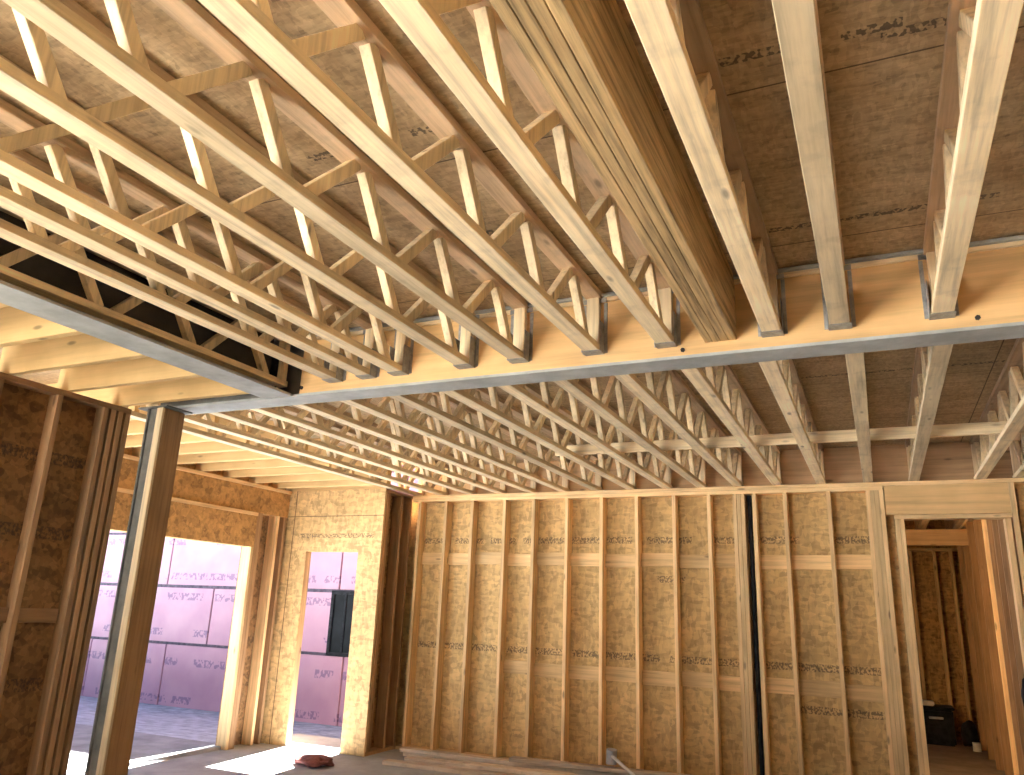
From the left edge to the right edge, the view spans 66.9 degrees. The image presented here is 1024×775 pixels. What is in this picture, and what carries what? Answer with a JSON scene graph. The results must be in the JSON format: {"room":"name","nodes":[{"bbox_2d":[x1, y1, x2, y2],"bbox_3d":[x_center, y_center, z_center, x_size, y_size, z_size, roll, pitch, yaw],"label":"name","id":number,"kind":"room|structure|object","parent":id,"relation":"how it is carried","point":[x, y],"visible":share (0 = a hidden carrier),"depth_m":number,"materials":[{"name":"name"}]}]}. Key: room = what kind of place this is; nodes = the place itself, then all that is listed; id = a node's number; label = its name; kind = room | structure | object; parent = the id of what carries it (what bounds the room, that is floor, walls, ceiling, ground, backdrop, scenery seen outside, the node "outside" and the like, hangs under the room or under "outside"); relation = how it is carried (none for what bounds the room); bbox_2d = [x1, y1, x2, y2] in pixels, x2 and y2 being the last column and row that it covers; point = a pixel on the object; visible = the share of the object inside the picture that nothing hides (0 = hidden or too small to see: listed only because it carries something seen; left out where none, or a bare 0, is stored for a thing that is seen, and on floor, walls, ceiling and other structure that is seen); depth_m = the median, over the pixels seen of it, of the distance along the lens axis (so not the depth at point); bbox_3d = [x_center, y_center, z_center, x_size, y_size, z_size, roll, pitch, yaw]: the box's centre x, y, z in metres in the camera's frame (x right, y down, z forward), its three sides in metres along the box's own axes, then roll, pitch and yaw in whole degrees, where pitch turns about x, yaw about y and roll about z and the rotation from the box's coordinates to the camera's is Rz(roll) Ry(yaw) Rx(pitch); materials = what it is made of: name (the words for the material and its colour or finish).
{"room":"construction site","nodes":[
{"label":"construction site","id":0,"kind":"room"},
{"bbox_2d":[0,372,131,774],"bbox_3d":[-3.868,0.930,3.318,0.102,2.900,4.640,-5,-18,24],"label":"wall","id":1,"kind":"structure","parent":0,"point":[62,451],"depth_m":5.08,"materials":[{"name":"brown wood"}]},
{"bbox_2d":[0,306,84,347],"bbox_3d":[-2.804,-0.428,4.389,1.438,0.390,0.045,-5,-18,24],"label":"joist","id":2,"kind":"object","parent":1,"relation":"on","point":[17,326],"visible":0.35,"depth_m":4.28,"materials":[{"name":"yellow wood"}]},
{"bbox_2d":[0,334,147,375],"bbox_3d":[-2.633,-0.319,4.745,1.438,0.390,0.045,-5,-18,24],"label":"joist","id":3,"kind":"object","parent":1,"relation":"on","point":[82,349],"visible":0.25,"depth_m":4.75,"materials":[{"name":"yellow wood"}]},
{"bbox_2d":[57,357,202,391],"bbox_3d":[-2.462,-0.210,5.101,1.438,0.390,0.045,-5,-18,24],"label":"joist","id":4,"kind":"object","parent":1,"relation":"on","point":[145,370],"visible":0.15,"depth_m":5.10,"materials":[{"name":"yellow wood"}]},
{"bbox_2d":[109,377,248,406],"bbox_3d":[-2.292,-0.101,5.458,1.438,0.390,0.045,-5,-18,24],"label":"joist","id":5,"kind":"object","parent":1,"relation":"on","point":[199,387],"visible":0.15,"depth_m":5.45,"materials":[{"name":"yellow wood"}]},
{"bbox_2d":[66,447,291,774],"bbox_3d":[-4.613,1.409,5.777,0.170,3.285,8.550,-5,-18,24],"label":"wall","id":6,"kind":"structure","parent":0,"point":[206,506],"depth_m":8.81,"materials":[{"name":"brown wood"}]},
{"bbox_2d":[46,383,139,419],"bbox_3d":[-3.627,0.128,6.451,1.480,0.380,0.045,-5,-18,24],"label":"joist","id":7,"kind":"object","parent":6,"relation":"attached to","point":[99,394],"visible":0.15,"depth_m":6.32,"materials":[{"name":"yellow wood"}]},
{"bbox_2d":[127,405,146,434],"bbox_3d":[-3.456,0.237,6.807,1.480,0.380,0.045,-5,-18,24],"label":"joist","id":8,"kind":"object","parent":6,"relation":"attached to","point":[135,427],"visible":0.02,"depth_m":6.64,"materials":[{"name":"yellow wood"}]},
{"bbox_2d":[125,414,218,447],"bbox_3d":[-3.285,0.347,7.164,1.480,0.380,0.045,-5,-18,24],"label":"joist","id":9,"kind":"object","parent":6,"relation":"attached to","point":[131,440],"visible":0.19,"depth_m":6.93,"materials":[{"name":"yellow wood"}]},
{"bbox_2d":[132,411,250,456],"bbox_3d":[-3.115,0.456,7.520,1.480,0.380,0.045,-5,-18,24],"label":"joist","id":10,"kind":"object","parent":6,"relation":"attached to","point":[200,447],"visible":0.31,"depth_m":7.35,"materials":[{"name":"yellow wood"}]},
{"bbox_2d":[177,420,280,463],"bbox_3d":[-2.944,0.565,7.876,1.480,0.380,0.045,-5,-18,24],"label":"joist","id":11,"kind":"object","parent":6,"relation":"attached to","point":[233,455],"visible":0.27,"depth_m":7.75,"materials":[{"name":"yellow wood"}]},
{"bbox_2d":[195,430,307,470],"bbox_3d":[-2.773,0.674,8.233,1.480,0.380,0.045,-5,-18,24],"label":"joist","id":12,"kind":"object","parent":6,"relation":"attached to","point":[265,463],"visible":0.31,"depth_m":8.14,"materials":[{"name":"yellow wood"}]},
{"bbox_2d":[223,438,331,477],"bbox_3d":[-2.602,0.784,8.589,1.480,0.380,0.045,-5,-18,24],"label":"joist","id":13,"kind":"object","parent":6,"relation":"attached to","point":[301,469],"visible":0.27,"depth_m":8.48,"materials":[{"name":"yellow wood"}]},
{"bbox_2d":[249,446,356,482],"bbox_3d":[-2.431,0.893,8.945,1.480,0.380,0.045,-5,-18,24],"label":"joist","id":14,"kind":"object","parent":6,"relation":"attached to","point":[322,476],"visible":0.27,"depth_m":8.85,"materials":[{"name":"yellow wood"}]},
{"bbox_2d":[272,453,376,488],"bbox_3d":[-2.260,1.002,9.302,1.480,0.380,0.045,-5,-18,24],"label":"joist","id":15,"kind":"object","parent":6,"relation":"attached to","point":[351,482],"visible":0.27,"depth_m":9.21,"materials":[{"name":"yellow wood"}]},
{"bbox_2d":[260,457,391,756],"bbox_3d":[-2.208,2.476,9.158,1.540,3.285,0.120,-5,-18,24],"label":"wall","id":16,"kind":"structure","parent":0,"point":[339,518],"depth_m":9.10,"materials":[{"name":"brown wood"}]},
{"bbox_2d":[364,489,412,756],"bbox_3d":[-1.446,2.689,9.102,0.145,2.900,0.730,-5,-18,24],"label":"wall","id":17,"kind":"structure","parent":0,"point":[381,733],"depth_m":9.07,"materials":[{"name":"brown wood"}]},
{"bbox_2d":[125,404,423,495],"bbox_3d":[-2.062,0.606,7.894,0.089,0.383,4.433,-5,-18,24],"label":"truss","id":18,"kind":"object","parent":17,"relation":"on","point":[210,434],"visible":0.49,"depth_m":7.62,"materials":[{"name":"brown wood"}]},
{"bbox_2d":[0,0,1023,511],"bbox_3d":[-0.112,-0.396,4.892,9.350,0.023,20.200,-5,-18,24],"label":"ceiling","id":19,"kind":"structure","parent":0,"point":[882,59],"depth_m":3.00,"materials":[{"name":"brown wood"}]},
{"bbox_2d":[0,150,342,378],"bbox_3d":[-2.037,-0.795,3.074,0.089,0.355,4.422,-5,-18,24],"label":"truss","id":20,"kind":"object","parent":19,"relation":"hanging from","point":[36,239],"visible":0.51,"depth_m":3.67,"materials":[{"name":"brown wood"}]},
{"bbox_2d":[0,98,376,375],"bbox_3d":[-1.806,-0.816,2.969,0.089,0.355,4.422,-5,-18,24],"label":"truss","id":21,"kind":"object","parent":19,"relation":"hanging from","point":[77,229],"visible":0.62,"depth_m":3.44,"materials":[{"name":"brown wood"}]},
{"bbox_2d":[0,54,408,371],"bbox_3d":[-1.592,-0.836,2.873,0.089,0.355,4.422,-5,-18,24],"label":"truss","id":22,"kind":"object","parent":19,"relation":"hanging from","point":[117,218],"visible":0.61,"depth_m":3.24,"materials":[{"name":"brown wood"}]},
{"bbox_2d":[0,0,475,364],"bbox_3d":[-1.179,-0.874,2.686,0.089,0.355,4.422,-5,-18,24],"label":"truss","id":23,"kind":"object","parent":19,"relation":"hanging from","point":[46,95],"visible":0.66,"depth_m":2.78,"materials":[{"name":"brown wood"}]},
{"bbox_2d":[2,0,528,358],"bbox_3d":[-0.866,-0.902,2.545,0.089,0.355,4.422,-5,-18,24],"label":"truss","id":24,"kind":"object","parent":19,"relation":"hanging from","point":[126,63],"visible":0.98,"depth_m":2.65,"materials":[{"name":"brown wood"}]},
{"bbox_2d":[198,0,601,350],"bbox_3d":[-0.461,-0.939,2.362,0.089,0.355,4.422,-5,-18,24],"label":"truss","id":25,"kind":"object","parent":19,"relation":"hanging from","point":[252,21],"visible":1,"depth_m":2.62,"materials":[{"name":"brown wood"}]},
{"bbox_2d":[379,0,673,342],"bbox_3d":[-0.098,-0.972,2.198,0.089,0.355,4.422,-5,-18,24],"label":"truss","id":26,"kind":"object","parent":19,"relation":"hanging from","point":[488,101],"visible":0.95,"depth_m":2.54,"materials":[{"name":"brown wood"}]},
{"bbox_2d":[624,0,781,331],"bbox_3d":[0.383,-1.016,1.981,0.089,0.355,4.422,-5,-18,24],"label":"truss","id":27,"kind":"object","parent":19,"relation":"hanging from","point":[673,34],"visible":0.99,"depth_m":2.45,"materials":[{"name":"brown wood"}]},
{"bbox_2d":[771,0,849,323],"bbox_3d":[0.665,-1.041,1.854,0.089,0.355,4.422,-5,-18,24],"label":"truss","id":28,"kind":"object","parent":19,"relation":"hanging from","point":[797,21],"visible":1,"depth_m":2.27,"materials":[{"name":"brown wood"}]},
{"bbox_2d":[923,0,1023,313],"bbox_3d":[1.056,-1.077,1.678,0.089,0.355,4.422,-5,-18,24],"label":"truss","id":29,"kind":"object","parent":19,"relation":"hanging from","point":[980,35],"visible":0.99,"depth_m":2.36,"materials":[{"name":"brown wood"}]},
{"bbox_2d":[128,733,1004,774],"bbox_3d":[1.262,3.789,7.093,9.350,0.120,13.000,-5,-18,24],"label":"floor","id":30,"kind":"structure","parent":0,"point":[262,758],"depth_m":8.05,"materials":[{"name":"concrete"}]},
{"bbox_2d":[85,405,192,774],"bbox_3d":[-2.533,1.529,5.129,0.300,2.850,0.260,-5,-18,24],"label":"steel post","id":31,"kind":"object","parent":30,"relation":"on","point":[113,730],"visible":1,"depth_m":5.10,"materials":[{"name":"brown wood"}]},
{"bbox_2d":[160,235,1023,414],"bbox_3d":[0.716,-0.311,4.222,7.210,0.425,0.185,-5,-18,24],"label":"steel beam","id":32,"kind":"structure","parent":31,"relation":"on","point":[1013,330],"depth_m":4.16,"materials":[{"name":"grey metal"}]},
{"bbox_2d":[0,211,290,398],"bbox_3d":[-2.486,-0.759,3.115,0.235,0.435,4.638,-5,-18,24],"label":"steel beam","id":33,"kind":"structure","parent":32,"relation":"attached to","point":[39,267],"depth_m":4.10,"materials":[{"name":"metal"}]},
{"bbox_2d":[0,207,290,387],"bbox_3d":[-2.437,-0.759,3.254,0.089,0.355,4.422,-5,-18,24],"label":"truss","id":34,"kind":"object","parent":33,"relation":"attached to","point":[93,305],"visible":0.55,"depth_m":4.09,"materials":[{"name":"brown wood"}]},
{"bbox_2d":[489,0,736,342],"bbox_3d":[0.100,-1.028,1.978,0.160,0.352,4.674,-5,-18,24],"label":"beam","id":35,"kind":"structure","parent":32,"relation":"attached to","point":[584,54],"depth_m":2.41,"materials":[{"name":"brown wood"}]},
{"bbox_2d":[299,240,1023,393],"bbox_3d":[1.298,-0.376,3.916,5.890,0.389,0.064,-5,-18,24],"label":"beam","id":36,"kind":"structure","parent":32,"relation":"attached to","point":[887,293],"depth_m":3.85,"materials":[{"name":"brown wood"}]},
{"bbox_2d":[321,343,345,382],"bbox_3d":[-1.133,-0.199,4.956,0.140,0.326,0.084,-5,-18,24],"label":"hanger","id":37,"kind":"object","parent":36,"relation":"attached to","point":[340,373],"visible":0.49,"depth_m":4.92,"materials":[{"name":"metal"}]},
{"bbox_2d":[356,330,379,379],"bbox_3d":[-0.902,-0.220,4.851,0.140,0.326,0.084,-5,-18,24],"label":"hanger","id":38,"kind":"object","parent":36,"relation":"attached to","point":[374,370],"visible":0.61,"depth_m":4.82,"materials":[{"name":"metal"}]},
{"bbox_2d":[387,329,413,375],"bbox_3d":[-0.688,-0.240,4.755,0.140,0.326,0.084,-5,-18,24],"label":"hanger","id":39,"kind":"object","parent":36,"relation":"attached to","point":[408,351],"visible":0.69,"depth_m":4.73,"materials":[{"name":"metal"}]},
{"bbox_2d":[453,315,479,368],"bbox_3d":[-0.275,-0.277,4.569,0.140,0.326,0.084,-5,-18,24],"label":"hanger","id":40,"kind":"object","parent":36,"relation":"attached to","point":[474,343],"visible":0.68,"depth_m":4.54,"materials":[{"name":"metal"}]},
{"bbox_2d":[506,307,533,363],"bbox_3d":[0.038,-0.306,4.427,0.140,0.326,0.084,-5,-18,24],"label":"hanger","id":41,"kind":"object","parent":36,"relation":"attached to","point":[528,337],"visible":0.84,"depth_m":4.41,"materials":[{"name":"metal"}]},
{"bbox_2d":[581,297,607,355],"bbox_3d":[0.443,-0.343,4.245,0.140,0.326,0.084,-5,-18,24],"label":"hanger","id":42,"kind":"object","parent":36,"relation":"attached to","point":[603,327],"visible":0.76,"depth_m":4.23,"materials":[{"name":"metal"}]},
{"bbox_2d":[654,291,680,348],"bbox_3d":[0.806,-0.376,4.081,0.140,0.326,0.084,-5,-18,24],"label":"hanger","id":43,"kind":"object","parent":36,"relation":"attached to","point":[676,317],"visible":0.61,"depth_m":4.05,"materials":[{"name":"metal"}]},
{"bbox_2d":[758,273,787,337],"bbox_3d":[1.287,-0.420,3.863,0.140,0.326,0.084,-5,-18,24],"label":"hanger","id":44,"kind":"object","parent":36,"relation":"attached to","point":[784,330],"visible":0.73,"depth_m":3.85,"materials":[{"name":"metal"}]},
{"bbox_2d":[820,264,855,330],"bbox_3d":[1.569,-0.445,3.736,0.140,0.326,0.084,-5,-18,24],"label":"hanger","id":45,"kind":"object","parent":36,"relation":"attached to","point":[849,325],"visible":0.8,"depth_m":3.74,"materials":[{"name":"metal"}]},
{"bbox_2d":[917,254,958,319],"bbox_3d":[1.960,-0.481,3.560,0.140,0.326,0.084,-5,-18,24],"label":"hanger","id":46,"kind":"object","parent":36,"relation":"attached to","point":[943,315],"visible":0.73,"depth_m":3.58,"materials":[{"name":"metal"}]},
{"bbox_2d":[293,754,334,767],"bbox_3d":[-2.010,3.743,7.791,0.449,0.110,0.326,-5,-18,24],"label":"crumpled cloth","id":47,"kind":"object","parent":30,"relation":"on","point":[310,760],"visible":1,"depth_m":7.73,"materials":[{"name":"red fabric"}]},
{"bbox_2d":[382,759,517,774],"bbox_3d":[-0.145,3.789,7.572,2.504,0.038,0.120,-4,-17,21],"label":"board","id":48,"kind":"object","parent":30,"relation":"on","point":[391,762],"visible":1,"depth_m":7.76,"materials":[{"name":"brown wood"}]},
{"bbox_2d":[462,761,584,774],"bbox_3d":[0.573,3.720,7.409,2.252,0.053,0.140,-4,-17,22],"label":"board","id":49,"kind":"object","parent":48,"relation":"on","point":[471,765],"visible":1,"depth_m":7.60,"materials":[{"name":"brown wood"}]},
{"bbox_2d":[404,755,520,774],"bbox_3d":[0.167,3.846,7.727,2.772,0.038,0.140,-5,-17,22],"label":"board","id":50,"kind":"object","parent":30,"relation":"on","point":[410,758],"visible":0.47,"depth_m":8.09,"materials":[{"name":"brown wood"}]},
{"bbox_2d":[403,752,576,773],"bbox_3d":[0.348,3.906,7.909,3.301,0.038,0.140,-5,-17,23],"label":"board","id":51,"kind":"object","parent":30,"relation":"on","point":[404,753],"visible":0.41,"depth_m":8.27,"materials":[{"name":"brown wood"}]},
{"bbox_2d":[399,747,627,774],"bbox_3d":[0.269,3.866,7.925,3.212,0.038,0.120,-5,-17,23],"label":"board","id":52,"kind":"object","parent":51,"relation":"on","point":[504,761],"visible":0.82,"depth_m":8.09,"materials":[{"name":"brown wood"}]},
{"bbox_2d":[509,756,689,774],"bbox_3d":[1.103,3.732,7.543,2.402,0.056,0.120,-4,-17,22],"label":"board","id":53,"kind":"object","parent":52,"relation":"on","point":[602,768],"visible":0.82,"depth_m":7.66,"materials":[{"name":"brown wood"}]},
{"bbox_2d":[606,748,634,774],"bbox_3d":[1.053,3.597,7.415,0.104,0.190,0.550,8,-17,-19],"label":"mallet","id":54,"kind":"object","parent":53,"relation":"on","point":[611,753],"visible":1,"depth_m":7.57,"materials":[{"name":"grey rubber"}]},
{"bbox_2d":[923,704,956,746],"bbox_3d":[5.996,4.762,10.957,0.480,0.500,0.460,-5,-18,24],"label":"crate","id":55,"kind":"object","parent":30,"relation":"on","point":[939,719],"visible":0.7,"depth_m":10.78,"materials":[{"name":"black plastic"}]},
{"bbox_2d":[922,699,934,705],"bbox_3d":[5.907,4.496,11.058,0.200,0.059,0.260,-5,-18,24],"label":"folded paper","id":56,"kind":"object","parent":55,"relation":"on","point":[925,702],"visible":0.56,"depth_m":10.94,"materials":[{"name":"white paper"}]},
{"bbox_2d":[961,720,979,746],"bbox_3d":[6.340,4.793,10.738,0.218,0.345,0.278,-5,-18,24],"label":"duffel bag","id":57,"kind":"object","parent":30,"relation":"on","point":[969,734],"visible":0.86,"depth_m":10.66,"materials":[{"name":"black fabric"}]},
{"bbox_2d":[972,742,981,751],"bbox_3d":[6.205,4.797,10.339,0.105,0.108,0.105,-5,-18,24],"label":"paint can","id":58,"kind":"object","parent":30,"relation":"on","point":[976,745],"visible":1,"depth_m":10.30,"materials":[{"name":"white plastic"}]},
{"bbox_2d":[395,440,1023,774],"bbox_3d":[2.227,2.266,7.830,7.950,3.285,0.175,-5,-18,24],"label":"wall","id":59,"kind":"structure","parent":0,"point":[579,623],"depth_m":8.01,"materials":[{"name":"brown wood"}]},
{"bbox_2d":[151,403,448,494],"bbox_3d":[-1.744,0.577,7.750,0.089,0.383,4.433,-5,-18,24],"label":"truss","id":60,"kind":"object","parent":59,"relation":"on","point":[196,419],"visible":0.53,"depth_m":7.43,"materials":[{"name":"brown wood"}]},
{"bbox_2d":[209,404,478,493],"bbox_3d":[-1.381,0.544,7.587,0.089,0.383,4.433,-5,-18,24],"label":"truss","id":61,"kind":"object","parent":59,"relation":"on","point":[277,429],"visible":0.41,"depth_m":7.23,"materials":[{"name":"brown wood"}]},
{"bbox_2d":[250,403,506,492],"bbox_3d":[-1.018,0.511,7.423,0.089,0.383,4.433,-5,-18,24],"label":"truss","id":62,"kind":"object","parent":59,"relation":"on","point":[275,412],"visible":0.3,"depth_m":7.09,"materials":[{"name":"brown wood"}]},
{"bbox_2d":[293,396,537,492],"bbox_3d":[-0.654,0.478,7.258,0.089,0.383,4.433,-5,-18,24],"label":"truss","id":63,"kind":"object","parent":59,"relation":"on","point":[317,408],"visible":0.4,"depth_m":6.93,"materials":[{"name":"brown wood"}]},
{"bbox_2d":[341,392,569,491],"bbox_3d":[-0.291,0.445,7.095,0.089,0.383,4.433,-5,-18,24],"label":"truss","id":64,"kind":"object","parent":59,"relation":"on","point":[400,419],"visible":0.43,"depth_m":6.80,"materials":[{"name":"brown wood"}]},
{"bbox_2d":[389,388,602,490],"bbox_3d":[0.072,0.412,6.930,0.089,0.383,4.433,-5,-18,24],"label":"truss","id":65,"kind":"object","parent":59,"relation":"on","point":[412,400],"visible":0.47,"depth_m":6.57,"materials":[{"name":"brown wood"}]},
{"bbox_2d":[442,383,636,489],"bbox_3d":[0.436,0.379,6.766,0.089,0.383,4.433,-5,-18,24],"label":"truss","id":66,"kind":"object","parent":59,"relation":"on","point":[493,411],"visible":0.52,"depth_m":6.32,"materials":[{"name":"brown wood"}]},
{"bbox_2d":[498,381,672,487],"bbox_3d":[0.799,0.346,6.602,0.089,0.383,4.433,-5,-18,24],"label":"truss","id":67,"kind":"object","parent":59,"relation":"on","point":[578,427],"visible":0.48,"depth_m":6.15,"materials":[{"name":"brown wood"}]},
{"bbox_2d":[553,376,706,486],"bbox_3d":[1.135,0.315,6.451,0.089,0.383,4.433,-5,-18,24],"label":"truss","id":68,"kind":"object","parent":59,"relation":"on","point":[696,476],"visible":0.6,"depth_m":6.08,"materials":[{"name":"brown wood"}]},
{"bbox_2d":[615,370,743,485],"bbox_3d":[1.480,0.283,6.295,0.089,0.383,4.433,-5,-18,24],"label":"truss","id":69,"kind":"object","parent":59,"relation":"on","point":[652,398],"visible":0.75,"depth_m":6.00,"materials":[{"name":"brown wood"}]},
{"bbox_2d":[681,365,782,484],"bbox_3d":[1.835,0.251,6.135,0.089,0.383,4.433,-5,-18,24],"label":"truss","id":70,"kind":"object","parent":59,"relation":"on","point":[767,459],"visible":0.67,"depth_m":5.79,"materials":[{"name":"brown wood"}]},
{"bbox_2d":[747,495,764,774],"bbox_3d":[2.414,2.454,7.674,0.042,2.770,0.042,-5,-18,24],"label":"vent pipe","id":71,"kind":"object","parent":59,"relation":"on","point":[749,502],"visible":1,"depth_m":7.65,"materials":[{"name":"black plastic"}]},
{"bbox_2d":[759,359,825,483],"bbox_3d":[2.216,0.216,5.963,0.089,0.383,4.433,-5,-18,24],"label":"truss","id":72,"kind":"object","parent":59,"relation":"on","point":[782,376],"visible":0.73,"depth_m":5.56,"materials":[{"name":"brown wood"}]},
{"bbox_2d":[845,352,872,482],"bbox_3d":[2.607,0.181,5.787,0.089,0.383,4.433,-5,-18,24],"label":"truss","id":73,"kind":"object","parent":59,"relation":"on","point":[855,362],"visible":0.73,"depth_m":4.97,"materials":[{"name":"brown wood"}]},
{"bbox_2d":[555,421,1023,455],"bbox_3d":[2.718,0.374,6.067,5.100,0.089,0.038,-5,-18,24],"label":"board","id":74,"kind":"object","parent":73,"relation":"on","point":[982,428],"visible":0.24,"depth_m":6.17,"materials":[{"name":"brown wood"}]},
{"bbox_2d":[905,344,952,480],"bbox_3d":[2.970,0.148,5.622,0.089,0.383,4.433,-5,-18,24],"label":"truss","id":75,"kind":"object","parent":59,"relation":"on","point":[930,362],"visible":0.71,"depth_m":5.16,"materials":[{"name":"brown wood"}]},
{"bbox_2d":[969,338,1023,478],"bbox_3d":[3.469,0.102,5.397,0.089,0.383,4.433,-5,-18,24],"label":"truss","id":76,"kind":"object","parent":59,"relation":"on","point":[987,450],"visible":0.93,"depth_m":5.62,"materials":[{"name":"brown wood"}]},
{"bbox_2d":[1021,678,1023,705],"bbox_3d":[4.386,2.507,6.562,0.151,0.442,0.098,-5,-18,24],"label":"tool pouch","id":77,"kind":"object","parent":59,"relation":"hanging from","point":[1022,687],"visible":1,"depth_m":6.56,"materials":[{"name":"black fabric"}]},
{"bbox_2d":[897,512,1023,740],"bbox_3d":[6.421,3.574,11.797,3.800,3.280,0.162,-5,-18,24],"label":"wall","id":78,"kind":"structure","parent":0,"point":[945,669],"depth_m":11.77,"materials":[{"name":"brown wood"}]},
{"bbox_2d":[914,520,929,528],"bbox_3d":[5.274,1.496,9.871,0.089,0.300,5.450,-5,-18,24],"label":"joist","id":79,"kind":"object","parent":78,"relation":"on","point":[919,524],"visible":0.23,"depth_m":10.82,"materials":[{"name":"brown wood"}]},
{"bbox_2d":[957,489,1023,774],"bbox_3d":[5.654,2.980,9.153,0.152,2.900,5.390,-5,-18,24],"label":"wall","id":80,"kind":"structure","parent":0,"point":[989,605],"depth_m":8.57,"materials":[{"name":"brown wood"}]},
{"bbox_2d":[895,529,968,545],"bbox_3d":[5.030,2.080,10.723,2.380,0.210,0.140,-5,-18,24],"label":"beam","id":81,"kind":"structure","parent":80,"relation":"attached to","point":[914,537],"depth_m":10.36,"materials":[{"name":"brown wood"}]},
{"bbox_2d":[944,520,964,528],"bbox_3d":[5.656,1.461,9.698,0.089,0.300,5.450,-5,-18,24],"label":"joist","id":82,"kind":"object","parent":80,"relation":"on","point":[949,524],"visible":0.04,"depth_m":10.84,"materials":[{"name":"brown wood"}]},
{"bbox_2d":[1009,433,1023,477],"bbox_3d":[3.751,0.077,5.270,0.089,0.383,4.433,-5,-18,24],"label":"truss","id":83,"kind":"object","parent":80,"relation":"on","point":[1017,456],"visible":0.73,"depth_m":7.02,"materials":[{"name":"brown wood"}]},
{"label":"outside","id":84,"kind":"structure","parent":0,"visible":0},
{"bbox_2d":[67,723,214,770],"bbox_3d":[-8.084,3.063,5.582,6.230,0.140,10.600,-5,-18,24],"label":"apron","id":85,"kind":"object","parent":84,"point":[144,745],"depth_m":8.84,"materials":[{"name":"grey concrete"}]},
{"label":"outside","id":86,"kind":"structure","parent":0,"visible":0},
{"bbox_2d":[76,696,341,742],"bbox_3d":[-0.075,1.930,-0.556,120.000,0.620,120.000,-5,-18,24],"label":"ground","id":87,"kind":"structure","parent":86,"point":[177,722],"depth_m":14.02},
{"bbox_2d":[80,465,417,726],"bbox_3d":[-4.625,2.177,20.229,22.650,11.800,5.530,-5,-18,24],"label":"neighbouring building","id":88,"kind":"structure","parent":87,"relation":"on","point":[185,664],"depth_m":17.11,"materials":[{"name":"pink plastic"}]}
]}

